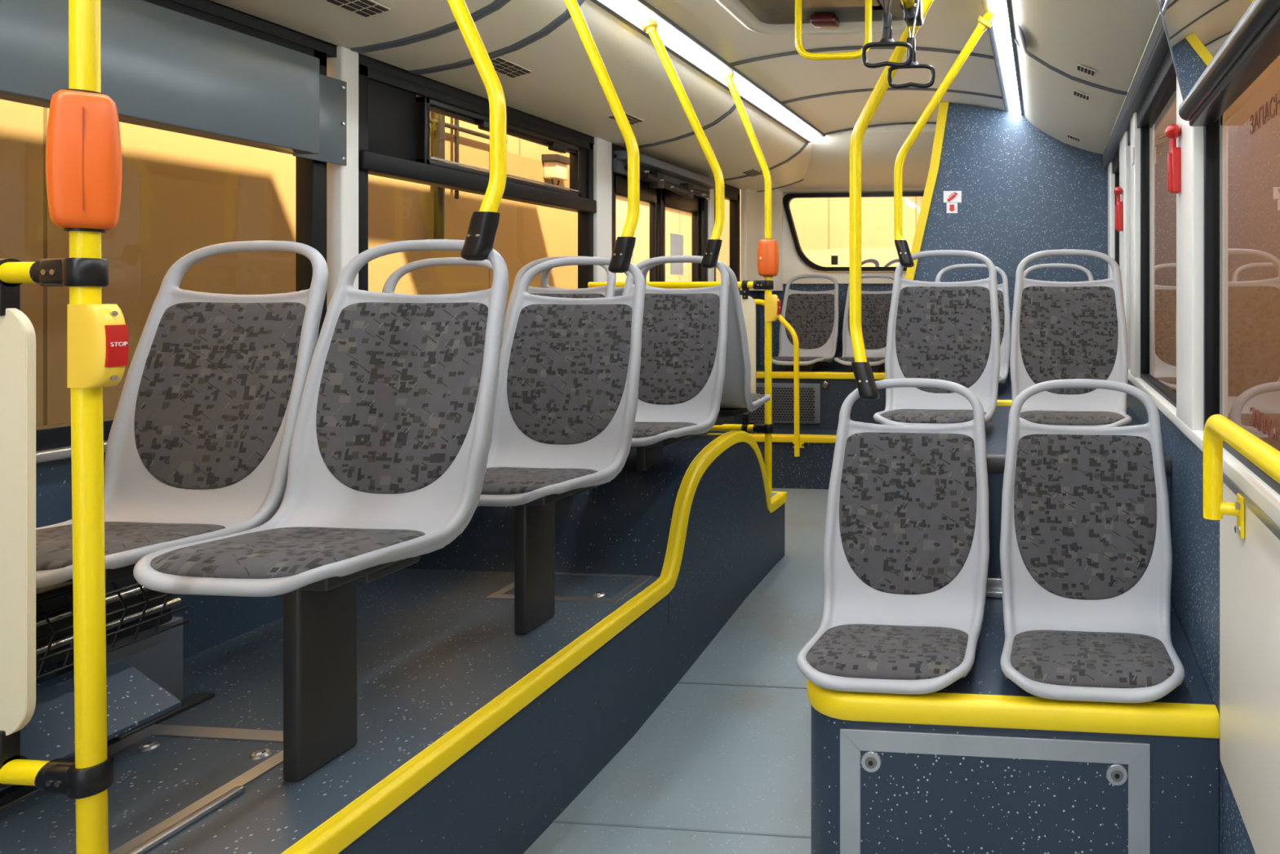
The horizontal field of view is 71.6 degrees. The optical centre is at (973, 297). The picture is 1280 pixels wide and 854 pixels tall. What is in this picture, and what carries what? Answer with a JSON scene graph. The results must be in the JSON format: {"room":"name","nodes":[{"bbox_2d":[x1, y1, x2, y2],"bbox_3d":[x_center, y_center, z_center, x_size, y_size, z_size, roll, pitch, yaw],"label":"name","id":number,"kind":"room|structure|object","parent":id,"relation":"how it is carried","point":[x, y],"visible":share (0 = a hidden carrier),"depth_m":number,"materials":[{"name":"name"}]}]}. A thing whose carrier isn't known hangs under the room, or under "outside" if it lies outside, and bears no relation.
{"room":"vehicle interior","nodes":[
{"label":"vehicle interior","id":0,"kind":"room"},
{"bbox_2d":[0,98,691,426],"bbox_3d":[-3.373,-1.400,3.314,0.190,7.200,14.000,0,0,5],"label":"window","id":1,"kind":"structure","parent":0,"point":[182,194],"depth_m":3.49,"materials":[{"name":"glass"}]},
{"bbox_2d":[430,112,506,239],"bbox_3d":[-3.135,-1.000,4.899,0.056,1.400,0.800,0,0,5],"label":"pipes","id":2,"kind":"object","parent":1,"relation":"attached to","point":[438,121],"visible":0.37,"depth_m":4.70,"materials":[{"name":"grey metal"}]},
{"bbox_2d":[541,154,569,185],"bbox_3d":[-3.032,-0.919,5.824,0.120,0.222,0.180,0,0,5],"label":"wall lamp","id":3,"kind":"object","parent":1,"relation":"attached to","point":[555,166],"depth_m":5.76,"materials":[{"name":"beige plastic"}]},
{"bbox_2d":[541,154,569,164],"bbox_3d":[-3.032,-1.005,5.824,0.120,0.050,0.180,0,0,5],"label":"hood","id":4,"kind":"object","parent":3,"relation":"attached to","point":[548,159],"depth_m":5.75,"materials":[{"name":"brown metal"}]},
{"bbox_2d":[35,0,759,684],"bbox_3d":[-1.974,0.050,1.392,0.080,2.500,8.820,0,0,5],"label":"wall","id":5,"kind":"structure","parent":0,"point":[214,620],"depth_m":2.01,"materials":[{"name":"blue plastic"}]},
{"bbox_2d":[35,440,107,463],"bbox_3d":[-2.022,0.325,0.382,0.045,0.021,6.800,0,0,5],"label":"trim","id":6,"kind":"structure","parent":5,"relation":"attached to","point":[60,453],"depth_m":1.65,"materials":[{"name":"metal"}]},
{"bbox_2d":[35,0,326,451],"bbox_3d":[-2.051,-0.195,0.447,0.055,1.020,3.725,0,0,5],"label":"window","id":7,"kind":"structure","parent":5,"relation":"in","point":[310,175],"depth_m":2.26,"materials":[{"name":"black"}]},
{"bbox_2d":[0,0,346,165],"bbox_3d":[-1.954,-0.516,0.559,0.083,0.263,3.565,0,0,5],"label":"board","id":8,"kind":"object","parent":7,"relation":"attached to","point":[162,68],"visible":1,"depth_m":1.83,"materials":[{"name":"grey"}]},
{"bbox_2d":[326,45,358,311],"bbox_3d":[-1.876,-0.203,2.362,0.082,1.065,0.060,0,0,5],"label":"window pillar","id":9,"kind":"structure","parent":5,"relation":"attached to","point":[342,181],"depth_m":2.34,"materials":[{"name":"white paint"}]},
{"bbox_2d":[349,0,511,53],"bbox_3d":[-1.547,-0.858,2.348,0.599,0.259,0.042,0,0,5],"label":"trim","id":10,"kind":"structure","parent":5,"relation":"attached to","point":[496,5],"depth_m":2.35,"materials":[{"name":"grey"}]},
{"bbox_2d":[358,63,596,290],"bbox_3d":[-1.799,-0.195,3.030,0.095,1.020,1.255,0,0,5],"label":"window","id":11,"kind":"structure","parent":5,"relation":"in","point":[394,111],"depth_m":2.66,"materials":[{"name":"black"}]},
{"bbox_2d":[408,0,585,75],"bbox_3d":[-1.526,-0.858,2.578,0.599,0.259,0.042,0,0,5],"label":"trim","id":12,"kind":"structure","parent":5,"relation":"attached to","point":[566,15],"depth_m":2.57,"materials":[{"name":"grey"}]},
{"bbox_2d":[593,137,612,281],"bbox_3d":[-1.754,-0.203,3.724,0.082,1.065,0.125,0,0,5],"label":"trim","id":13,"kind":"structure","parent":5,"relation":"attached to","point":[602,148],"depth_m":3.70,"materials":[{"name":"white paint"}]},
{"bbox_2d":[612,146,707,434],"bbox_3d":[-1.699,0.210,4.339,0.081,1.860,1.100,0,0,5],"label":"door","id":14,"kind":"structure","parent":5,"relation":"in","point":[659,199],"depth_m":4.29,"materials":[{"name":"black"}]},
{"bbox_2d":[613,150,715,199],"bbox_3d":[-1.620,-0.630,4.332,0.100,0.140,1.060,0,0,5],"label":"operator","id":15,"kind":"object","parent":14,"relation":"attached to","point":[660,174],"visible":0.89,"depth_m":4.22,"materials":[{"name":"grey"}]},
{"bbox_2d":[670,233,683,275],"bbox_3d":[-1.684,-0.245,4.543,0.006,0.230,0.150,0,0,5],"label":"notice sheet","id":16,"kind":"object","parent":14,"relation":"attached to","point":[676,240],"visible":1,"depth_m":4.53,"materials":[{"name":"white paper"}]},
{"bbox_2d":[624,97,742,149],"bbox_3d":[-1.408,-0.858,3.902,0.599,0.259,0.042,0,0,5],"label":"trim","id":17,"kind":"structure","parent":5,"relation":"attached to","point":[733,108],"depth_m":3.89,"materials":[{"name":"grey"}]},
{"bbox_2d":[707,188,714,281],"bbox_3d":[-1.646,-0.190,4.922,0.082,1.040,0.070,0,0,5],"label":"trim","id":18,"kind":"structure","parent":5,"relation":"attached to","point":[711,202],"depth_m":4.89,"materials":[{"name":"white paint"}]},
{"bbox_2d":[714,188,740,290],"bbox_3d":[-1.625,-0.375,5.191,0.056,0.650,0.450,0,0,5],"label":"window","id":19,"kind":"structure","parent":5,"relation":"in","point":[734,198],"depth_m":5.37,"materials":[{"name":"black"}]},
{"bbox_2d":[523,488,828,853],"bbox_3d":[-0.782,1.222,0.848,2.390,0.156,7.950,0,0,5],"label":"floor","id":20,"kind":"structure","parent":0,"point":[722,765],"depth_m":2.18,"materials":[{"name":"grey plastic"}]},
{"bbox_2d":[0,430,787,853],"bbox_3d":[-1.568,0.900,0.376,0.910,0.800,6.470,0,0,5],"label":"platform","id":21,"kind":"object","parent":20,"relation":"on","point":[474,734],"visible":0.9,"depth_m":1.88,"materials":[{"name":"blue plastic"}]},
{"bbox_2d":[29,0,128,853],"bbox_3d":[-1.270,-0.059,1.143,0.121,1.851,0.086,0,0,5],"label":"pole","id":22,"kind":"object","parent":21,"relation":"on","point":[84,162],"visible":1,"depth_m":1.13,"materials":[{"name":"metal"}]},
{"bbox_2d":[0,258,49,787],"bbox_3d":[-1.619,0.324,1.174,0.645,0.760,0.041,0,0,5],"label":"screen","id":23,"kind":"object","parent":22,"relation":"attached to","point":[17,333],"visible":0.94,"depth_m":1.15,"materials":[{"name":"beige"}]},
{"bbox_2d":[0,658,181,791],"bbox_3d":[-1.684,0.788,1.147,0.160,0.156,0.885,0,0,5],"label":"flap","id":24,"kind":"object","parent":21,"relation":"on","point":[134,700],"visible":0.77,"depth_m":1.48,"materials":[{"name":"blue plastic"}]},
{"bbox_2d":[35,575,214,741],"bbox_3d":[-1.810,0.703,1.206,0.240,0.326,1.080,0,0,5],"label":"heater","id":25,"kind":"object","parent":21,"relation":"on","point":[142,631],"visible":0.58,"depth_m":1.60,"materials":[{"name":"black"}]},
{"bbox_2d":[35,580,189,679],"bbox_3d":[-1.700,0.613,1.171,0.009,0.140,1.030,0,0,5],"label":"grille","id":26,"kind":"object","parent":25,"relation":"attached to","point":[46,620],"depth_m":1.55,"materials":[{"name":"black metal"}]},
{"bbox_2d":[135,741,160,751],"bbox_3d":[-1.585,0.861,1.537,0.034,0.004,0.034,0,0,5],"label":"washer","id":27,"kind":"object","parent":21,"relation":"in","point":[144,746],"depth_m":1.53,"materials":[{"name":"metal"}]},
{"bbox_2d":[248,748,272,759],"bbox_3d":[-1.347,0.861,1.511,0.034,0.004,0.034,0,0,5],"label":"washer","id":28,"kind":"object","parent":21,"relation":"in","point":[255,753],"depth_m":1.51,"materials":[{"name":"metal"}]},
{"bbox_2d":[132,555,419,781],"bbox_3d":[-1.396,0.673,1.503,0.670,0.380,0.125,0,0,5],"label":"pedestal","id":29,"kind":"object","parent":21,"relation":"on","point":[320,627],"visible":0.47,"depth_m":1.46,"materials":[{"name":"grey metal"}]},
{"bbox_2d":[35,240,328,587],"bbox_3d":[-1.576,0.180,1.527,0.411,0.610,0.479,0,0,5],"label":"seat","id":30,"kind":"object","parent":29,"relation":"on","point":[197,448],"visible":0.87,"depth_m":1.64,"materials":[{"name":"plastic"}]},
{"bbox_2d":[133,239,508,596],"bbox_3d":[-1.172,0.180,1.491,0.411,0.610,0.479,0,0,5],"label":"seat","id":31,"kind":"object","parent":29,"relation":"on","point":[392,437],"visible":0.98,"depth_m":1.59,"materials":[{"name":"grey plastic"}]},
{"bbox_2d":[446,0,506,260],"bbox_3d":[-1.138,-0.548,1.688,0.294,0.941,0.068,0,0,5],"label":"pole","id":32,"kind":"object","parent":31,"relation":"attached to","point":[483,224],"visible":1,"depth_m":1.68,"materials":[{"name":"metal"}]},
{"bbox_2d":[514,484,599,634],"bbox_3d":[-1.341,0.673,2.126,0.670,0.380,0.125,0,0,5],"label":"pedestal","id":33,"kind":"object","parent":21,"relation":"on","point":[534,525],"visible":0.37,"depth_m":2.07,"materials":[{"name":"grey metal"}]},
{"bbox_2d":[382,257,508,352],"bbox_3d":[-1.525,0.188,2.100,0.411,0.610,0.479,0,0,5],"label":"seat","id":34,"kind":"object","parent":33,"relation":"on","point":[389,286],"visible":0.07,"depth_m":2.31,"materials":[{"name":"plastic"}]},
{"bbox_2d":[477,256,645,506],"bbox_3d":[-1.120,0.188,2.064,0.411,0.610,0.479,0,0,5],"label":"seat","id":35,"kind":"object","parent":33,"relation":"on","point":[566,408],"visible":0.89,"depth_m":2.17,"materials":[{"name":"plastic"}]},
{"bbox_2d":[564,0,639,272],"bbox_3d":[-1.090,-0.544,2.261,0.286,0.949,0.068,0,0,5],"label":"pole","id":36,"kind":"object","parent":35,"relation":"attached to","point":[624,247],"visible":1,"depth_m":2.25,"materials":[{"name":"metal"}]},
{"bbox_2d":[636,434,696,471],"bbox_3d":[-1.286,0.514,2.738,0.670,0.128,0.125,0,0,5],"label":"pedestal","id":37,"kind":"object","parent":21,"relation":"on","point":[646,456],"visible":0.19,"depth_m":2.67,"materials":[{"name":"grey metal"}]},
{"bbox_2d":[502,256,615,339],"bbox_3d":[-1.469,0.155,2.657,0.411,0.610,0.479,0,0,5],"label":"seat","id":38,"kind":"object","parent":37,"relation":"on","point":[608,290],"visible":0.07,"depth_m":2.84,"materials":[{"name":"plastic"}]},
{"bbox_2d":[622,255,728,447],"bbox_3d":[-1.055,0.155,2.620,0.411,0.610,0.479,0,0,5],"label":"seat","id":39,"kind":"object","parent":37,"relation":"on","point":[684,332],"visible":0.66,"depth_m":2.73,"materials":[{"name":"plastic"}]},
{"bbox_2d":[641,17,724,268],"bbox_3d":[-1.032,-0.561,2.818,0.305,0.916,0.068,0,0,5],"label":"pole","id":40,"kind":"object","parent":39,"relation":"attached to","point":[713,247],"visible":0.99,"depth_m":2.81,"materials":[{"name":"metal"}]},
{"bbox_2d":[714,414,733,425],"bbox_3d":[-1.258,0.483,3.047,0.670,0.067,0.125,0,0,5],"label":"pedestal","id":41,"kind":"object","parent":21,"relation":"on","point":[721,420],"visible":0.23,"depth_m":3.00,"materials":[{"name":"grey metal"}]},
{"bbox_2d":[539,267,635,297],"bbox_3d":[-1.422,0.155,3.174,0.411,0.610,0.479,0,0,5],"label":"seat","id":42,"kind":"object","parent":41,"relation":"on","point":[544,281],"visible":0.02,"depth_m":2.98,"materials":[{"name":"plastic"}]},
{"bbox_2d":[640,261,770,417],"bbox_3d":[-1.035,0.155,3.129,0.411,0.610,0.479,0,0,5],"label":"seat","id":43,"kind":"object","parent":41,"relation":"on","point":[737,398],"visible":0.32,"depth_m":3.00,"materials":[{"name":"plastic"}]},
{"bbox_2d":[723,72,781,493],"bbox_3d":[-0.986,-0.072,3.532,0.282,1.870,0.097,0,0,5],"label":"pole","id":44,"kind":"object","parent":21,"relation":"on","point":[767,249],"visible":1,"depth_m":3.51,"materials":[{"name":"metal"}]},
{"bbox_2d":[587,280,755,432],"bbox_3d":[-1.330,0.260,3.563,0.795,0.672,0.041,0,0,5],"label":"screen","id":45,"kind":"object","parent":44,"relation":"attached to","point":[748,304],"visible":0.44,"depth_m":3.53,"materials":[{"name":"beige"}]},
{"bbox_2d":[706,429,836,488],"bbox_3d":[-0.865,1.063,4.914,1.500,0.474,0.315,0,0,5],"label":"platform","id":46,"kind":"structure","parent":20,"relation":"on","point":[812,468],"depth_m":4.79,"materials":[{"name":"blue plastic"}]},
{"bbox_2d":[753,298,804,457],"bbox_3d":[-1.293,0.472,4.772,0.572,0.936,0.046,0,0,5],"label":"stair handrail","id":47,"kind":"object","parent":46,"relation":"attached to","point":[796,444],"visible":0.84,"depth_m":4.73,"materials":[{"name":"metal"}]},
{"bbox_2d":[807,596,1219,853],"bbox_3d":[0.080,1.022,1.895,0.854,0.420,0.608,0,0,5],"label":"podium","id":48,"kind":"object","parent":20,"relation":"on","point":[980,762],"visible":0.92,"depth_m":1.60,"materials":[{"name":"blue plastic"}]},
{"bbox_2d":[861,751,881,772],"bbox_3d":[-0.207,0.940,1.619,0.042,0.042,0.002,0,0,5],"label":"washer","id":49,"kind":"object","parent":48,"relation":"in","point":[871,761],"depth_m":1.62,"materials":[{"name":"metal"}]},
{"bbox_2d":[795,377,989,694],"bbox_3d":[-0.175,0.515,1.859,0.411,0.610,0.479,0,0,5],"label":"seat","id":50,"kind":"object","parent":48,"relation":"on","point":[906,540],"visible":1,"depth_m":1.96,"materials":[{"name":"fabric"}]},
{"bbox_2d":[849,0,933,399],"bbox_3d":[-0.152,-0.380,2.066,0.347,1.288,0.076,0,0,3],"label":"pole","id":51,"kind":"object","parent":50,"relation":"attached to","point":[862,370],"visible":0.99,"depth_m":2.08,"materials":[{"name":"metal"}]},
{"bbox_2d":[899,0,922,26],"bbox_3d":[-0.306,-0.716,0.294,0.052,0.072,3.531,0,0,5],"label":"rail","id":52,"kind":"object","parent":51,"relation":"attached to","point":[910,5],"visible":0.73,"depth_m":1.96,"materials":[{"name":"metal"}]},
{"bbox_2d":[861,0,912,68],"bbox_3d":[-0.195,-0.637,1.805,0.117,0.239,0.020,0,0,5],"label":"strap","id":53,"kind":"object","parent":52,"relation":"hanging from","point":[886,40],"visible":1,"depth_m":1.80,"materials":[{"name":"black plastic"}]},
{"bbox_2d":[887,0,935,88],"bbox_3d":[-0.151,-0.631,1.936,0.117,0.251,0.020,0,0,5],"label":"strap","id":54,"kind":"object","parent":52,"relation":"hanging from","point":[911,40],"visible":0.82,"depth_m":1.93,"materials":[{"name":"black plastic"}]},
{"bbox_2d":[1000,378,1184,702],"bbox_3d":[0.259,0.513,1.820,0.411,0.610,0.479,0,0,5],"label":"seat","id":55,"kind":"object","parent":48,"relation":"on","point":[1086,547],"visible":1,"depth_m":1.92,"materials":[{"name":"plastic"}]},
{"bbox_2d":[1106,764,1127,785],"bbox_3d":[0.283,0.940,1.575,0.042,0.042,0.002,0,0,5],"label":"washer","id":56,"kind":"object","parent":48,"relation":"in","point":[1116,774],"depth_m":1.57,"materials":[{"name":"metal"}]},
{"bbox_2d":[984,405,1171,597],"bbox_3d":[0.202,0.833,3.205,0.846,0.798,2.080,0,0,5],"label":"podium","id":57,"kind":"object","parent":20,"relation":"on","point":[996,429],"visible":0.02,"depth_m":2.20,"materials":[{"name":"blue plastic"}]},
{"bbox_2d":[996,381,1012,405],"bbox_3d":[0.250,0.632,3.859,0.866,0.376,0.848,0,0,5],"label":"podium","id":58,"kind":"object","parent":57,"relation":"on","point":[1004,397],"visible":0.02,"depth_m":3.71,"materials":[{"name":"blue plastic"}]},
{"bbox_3d":[-0.032,0.441,3.858,0.180,0.017,0.140,0,0,5],"label":"bracket","id":59,"kind":"object","parent":58,"relation":"on","visible":0},
{"bbox_2d":[935,263,1010,383],"bbox_3d":[-0.027,0.129,3.914,0.411,0.610,0.479,0,0,5],"label":"seat","id":60,"kind":"object","parent":59,"relation":"on","point":[1002,289],"visible":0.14,"depth_m":4.03,"materials":[{"name":"plastic"}]},
{"bbox_3d":[0.401,0.441,3.819,0.180,0.017,0.140,0,0,5],"label":"bracket","id":61,"kind":"object","parent":58,"relation":"on","visible":0},
{"bbox_2d":[1023,263,1093,280],"bbox_3d":[0.406,0.129,3.875,0.411,0.610,0.479,0,0,5],"label":"seat","id":62,"kind":"object","parent":61,"relation":"on","point":[1090,276],"visible":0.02,"depth_m":4.08,"materials":[{"name":"plastic"}]},
{"bbox_3d":[-0.124,0.436,2.672,0.180,0.007,0.140,0,0,5],"label":"bracket","id":63,"kind":"object","parent":57,"relation":"on","visible":0},
{"bbox_2d":[873,249,999,426],"bbox_3d":[-0.119,0.129,2.727,0.411,0.610,0.479,0,0,5],"label":"seat","id":64,"kind":"object","parent":63,"relation":"on","point":[945,331],"visible":0.88,"depth_m":2.84,"materials":[{"name":"fabric"}]},
{"bbox_2d":[893,11,994,267],"bbox_3d":[-0.110,-0.568,2.876,0.415,0.913,0.064,0,0,23],"label":"pole","id":65,"kind":"object","parent":64,"relation":"attached to","point":[904,255],"visible":1,"depth_m":2.91,"materials":[{"name":"metal"}]},
{"bbox_3d":[0.318,0.436,2.632,0.180,0.007,0.140,0,0,5],"label":"bracket","id":66,"kind":"object","parent":57,"relation":"on","visible":0},
{"bbox_2d":[1009,248,1132,427],"bbox_3d":[0.323,0.129,2.687,0.411,0.610,0.479,0,0,5],"label":"seat","id":67,"kind":"object","parent":66,"relation":"on","point":[1060,330],"visible":0.9,"depth_m":2.81,"materials":[{"name":"plastic"}]},
{"bbox_2d":[210,0,1159,191],"bbox_3d":[-0.734,-0.987,1.331,2.700,0.507,8.920,0,0,5],"label":"ceiling","id":68,"kind":"structure","parent":0,"point":[1110,38],"depth_m":3.11,"materials":[{"name":"white"}]},
{"bbox_2d":[324,0,391,17],"bbox_3d":[-1.620,-0.771,2.083,0.074,0.023,0.170,0,0,5],"label":"ceiling vent","id":69,"kind":"object","parent":68,"relation":"in","point":[366,8],"visible":1,"depth_m":2.12,"materials":[{"name":"beige"}]},
{"bbox_2d":[490,56,532,77],"bbox_3d":[-1.567,-0.771,2.680,0.074,0.023,0.170,0,0,5],"label":"ceiling vent","id":70,"kind":"object","parent":68,"relation":"in","point":[502,65],"visible":0.82,"depth_m":2.69,"materials":[{"name":"beige"}]},
{"bbox_2d":[590,0,825,142],"bbox_3d":[-1.325,-0.996,1.052,0.113,0.065,7.860,0,0,5],"label":"ceiling light","id":71,"kind":"object","parent":68,"relation":"attached to","point":[677,41],"visible":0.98,"depth_m":3.31,"materials":[{"name":"white"}]},
{"bbox_2d":[715,0,925,35],"bbox_3d":[-0.550,-1.022,2.544,0.690,0.056,1.030,0,0,5],"label":"roof hatch","id":72,"kind":"object","parent":68,"relation":"attached to","point":[769,17],"visible":0.87,"depth_m":2.91,"materials":[{"name":"white"}]},
{"bbox_2d":[795,0,871,60],"bbox_3d":[-0.465,-0.909,2.652,0.281,0.242,0.044,0,0,5],"label":"hoop","id":73,"kind":"object","parent":72,"relation":"hanging from","point":[855,55],"visible":0.84,"depth_m":2.65,"materials":[{"name":"yellow paint"}]},
{"bbox_2d":[728,45,994,66],"bbox_3d":[-0.482,-1.037,3.418,1.180,0.070,0.042,0,0,5],"label":"trim","id":74,"kind":"structure","parent":68,"relation":"attached to","point":[852,47],"depth_m":3.42,"materials":[{"name":"grey"}]},
{"bbox_2d":[781,87,1002,104],"bbox_3d":[-0.421,-1.037,4.095,1.180,0.070,0.042,0,0,5],"label":"trim","id":75,"kind":"structure","parent":68,"relation":"attached to","point":[888,88],"depth_m":4.09,"materials":[{"name":"grey"}]},
{"bbox_2d":[884,102,1107,381],"bbox_3d":[0.119,-0.302,4.334,1.208,1.505,0.085,0,0,5],"label":"wall","id":76,"kind":"structure","parent":68,"relation":"attached to","point":[1026,191],"depth_m":4.30,"materials":[{"name":"blue plastic"}]},
{"bbox_2d":[943,191,961,202],"bbox_3d":[-0.114,-0.546,4.325,0.098,0.062,0.004,0,0,5],"label":"sticker","id":77,"kind":"object","parent":76,"relation":"attached to","point":[948,196],"visible":1,"depth_m":4.32,"materials":[{"name":"white paper"}]},
{"bbox_2d":[981,0,1024,115],"bbox_3d":[-0.100,-1.000,0.657,0.109,0.055,7.290,0,0,5],"label":"ceiling light","id":78,"kind":"object","parent":68,"relation":"attached to","point":[1002,34],"visible":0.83,"depth_m":3.21,"materials":[{"name":"white"}]},
{"bbox_2d":[1016,24,1026,52],"bbox_3d":[0.172,-0.927,2.866,0.037,0.058,0.260,0,0,5],"label":"ceiling light","id":79,"kind":"object","parent":68,"relation":"attached to","point":[1021,39],"visible":1,"depth_m":2.83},
{"bbox_2d":[726,365,885,430],"bbox_3d":[-0.724,0.874,5.370,1.700,0.853,0.666,0,0,5],"label":"podium","id":80,"kind":"object","parent":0,"point":[823,393],"depth_m":5.08,"materials":[{"name":"blue plastic"}]},
{"bbox_2d":[772,274,839,366],"bbox_3d":[-1.132,0.143,5.348,0.411,0.610,0.479,0,0,5],"label":"seat","id":81,"kind":"object","parent":80,"relation":"on","point":[814,316],"visible":0.94,"depth_m":5.46,"materials":[{"name":"fabric"}]},
{"bbox_2d":[834,274,893,367],"bbox_3d":[-0.694,0.143,5.309,0.411,0.610,0.479,0,0,5],"label":"seat","id":82,"kind":"object","parent":80,"relation":"on","point":[875,305],"visible":0.56,"depth_m":5.43,"materials":[{"name":"fabric"}]},
{"bbox_2d":[741,111,1010,366],"bbox_3d":[-0.365,0.070,5.334,2.560,2.460,0.820,0,0,5],"label":"wall","id":83,"kind":"structure","parent":0,"point":[828,167],"depth_m":5.53,"materials":[{"name":"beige plastic"}]},
{"bbox_2d":[724,142,808,181],"bbox_3d":[-1.310,-0.858,4.988,0.599,0.259,0.042,0,0,5],"label":"trim","id":84,"kind":"structure","parent":83,"relation":"attached to","point":[804,146],"depth_m":4.97,"materials":[{"name":"grey"}]},
{"bbox_2d":[782,191,924,271],"bbox_3d":[-0.569,-0.470,5.706,1.612,0.560,0.035,0,0,5],"label":"window","id":85,"kind":"structure","parent":83,"relation":"in","point":[787,198],"depth_m":5.73,"materials":[{"name":"black"}]},
{"bbox_2d":[823,121,936,135],"bbox_3d":[-0.350,-1.037,4.892,1.180,0.070,0.042,0,0,5],"label":"trim","id":86,"kind":"structure","parent":83,"relation":"attached to","point":[913,122],"depth_m":4.90,"materials":[{"name":"grey"}]},
{"bbox_2d":[775,111,1010,191],"bbox_3d":[-0.349,-0.960,5.297,2.320,0.400,0.750,0,0,5],"label":"ceiling panel","id":87,"kind":"object","parent":83,"relation":"attached to","point":[828,167],"depth_m":5.22,"materials":[{"name":"beige plastic"}]},
{"bbox_2d":[715,55,1279,451],"bbox_3d":[0.096,-1.400,8.074,6.250,7.200,0.100,0,0,5],"label":"wall","id":88,"kind":"structure","parent":0,"point":[1251,162],"depth_m":7.79,"materials":[{"name":"glass"}]},
{"bbox_2d":[1111,48,1279,853],"bbox_3d":[0.420,0.300,0.515,0.076,2.000,7.500,0,0,5],"label":"wall","id":89,"kind":"structure","parent":0,"point":[1225,588],"depth_m":1.45,"materials":[{"name":"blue plastic"}]},
{"bbox_2d":[1013,38,1127,95],"bbox_3d":[0.357,-0.877,3.001,0.434,0.240,0.042,0,0,5],"label":"trim","id":90,"kind":"structure","parent":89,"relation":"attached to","point":[1072,77],"depth_m":2.99,"materials":[{"name":"grey"}]},
{"bbox_2d":[1107,162,1115,278],"bbox_3d":[0.738,-0.200,4.151,0.070,1.000,0.160,0,0,5],"label":"trim","id":91,"kind":"structure","parent":89,"relation":"attached to","point":[1111,177],"depth_m":4.07,"materials":[{"name":"white paint"}]},
{"bbox_2d":[1115,172,1119,266],"bbox_3d":[0.715,-0.180,3.821,0.038,0.960,0.480,0,0,5],"label":"window","id":92,"kind":"structure","parent":89,"relation":"in","point":[1117,175],"depth_m":4.04,"materials":[{"name":"black"}]},
{"bbox_2d":[1114,186,1122,231],"bbox_3d":[0.618,-0.379,3.417,0.036,0.188,0.074,0,0,5],"label":"hammer","id":93,"kind":"object","parent":89,"relation":"attached to","point":[1118,190],"visible":1,"depth_m":3.40,"materials":[{"name":"red plastic"}]},
{"bbox_2d":[1119,131,1130,368],"bbox_3d":[0.675,-0.200,3.443,0.070,1.000,0.260,0,0,5],"label":"trim","id":94,"kind":"structure","parent":89,"relation":"attached to","point":[1124,149],"depth_m":3.32,"materials":[{"name":"white paint"}]},
{"bbox_2d":[1130,112,1140,377],"bbox_3d":[0.639,-0.200,3.045,0.070,1.000,0.140,0,0,5],"label":"trim","id":95,"kind":"structure","parent":89,"relation":"attached to","point":[1135,131],"depth_m":2.98,"materials":[{"name":"white paint"}]},
{"bbox_2d":[1102,13,1168,167],"bbox_3d":[0.384,-0.728,0.518,0.067,0.075,7.500,0,0,5],"label":"trim","id":96,"kind":"structure","parent":89,"relation":"attached to","point":[1157,47],"depth_m":2.65,"materials":[{"name":"grey"}]},
{"bbox_2d":[1140,74,1176,407],"bbox_3d":[0.596,-0.180,2.492,0.038,0.960,0.960,0,0,5],"label":"window","id":97,"kind":"structure","parent":89,"relation":"in","point":[1157,204],"depth_m":2.60,"materials":[{"name":"black"}]},
{"bbox_2d":[1164,124,1181,193],"bbox_3d":[0.487,-0.339,1.953,0.036,0.167,0.065,0,0,5],"label":"hammer","id":98,"kind":"object","parent":89,"relation":"attached to","point":[1172,131],"visible":1,"depth_m":1.94,"materials":[{"name":"red plastic"}]},
{"bbox_2d":[1176,76,1224,430],"bbox_3d":[0.536,-0.200,1.900,0.072,1.000,0.220,0,0,5],"label":"window pillar","id":99,"kind":"structure","parent":89,"relation":"attached to","point":[1189,201],"depth_m":1.80,"materials":[{"name":"white paint"}]},
{"bbox_2d":[1128,368,1279,527],"bbox_3d":[0.397,0.311,0.517,0.042,0.028,7.500,0,0,5],"label":"trim","id":100,"kind":"structure","parent":89,"relation":"attached to","point":[1260,493],"depth_m":1.41,"materials":[{"name":"white paint"}]},
{"bbox_2d":[1203,114,1279,538],"bbox_3d":[0.340,-0.128,0.083,0.118,1.065,3.425,0,0,5],"label":"window","id":101,"kind":"structure","parent":89,"relation":"in","point":[1213,134],"depth_m":1.76,"materials":[{"name":"black"}]},
{"bbox_2d":[1157,0,1279,126],"bbox_3d":[0.309,-0.534,0.117,0.124,0.327,3.289,0,0,5],"label":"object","id":102,"kind":"structure","parent":101,"relation":"attached to","point":[1219,48],"depth_m":1.42,"materials":[{"name":"black glass"}]},
{"bbox_2d":[1249,90,1279,134],"bbox_3d":[0.477,-0.309,1.217,0.001,0.050,0.438,0,0,5],"label":"exit lettering","id":103,"kind":"object","parent":101,"relation":"attached to","point":[1273,97],"visible":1,"depth_m":1.35,"materials":[{"name":"red"}]},
{"bbox_2d":[1249,407,1279,444],"bbox_3d":[0.477,0.211,1.217,0.001,0.050,0.438,0,0,5],"label":"exit lettering","id":104,"kind":"object","parent":101,"relation":"attached to","point":[1251,408],"visible":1,"depth_m":1.35,"materials":[{"name":"red"}]},
{"bbox_2d":[1222,471,1279,540],"bbox_3d":[0.260,0.336,-0.847,0.007,0.018,4.760,0,0,5],"label":"trim","id":105,"kind":"structure","parent":89,"relation":"attached to","point":[1255,508],"depth_m":1.27,"materials":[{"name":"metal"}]},
{"bbox_3d":[-0.355,2.250,3.044,6.250,0.100,14.000,0,0,5],"label":"floor","id":106,"kind":"structure","parent":0,"visible":0},
{"bbox_2d":[803,245,911,266],"bbox_3d":[-0.486,0.830,7.686,2.340,2.740,0.036,0,0,5],"label":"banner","id":107,"kind":"object","parent":106,"relation":"on","point":[888,256],"visible":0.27,"depth_m":7.72,"materials":[{"name":"beige"}]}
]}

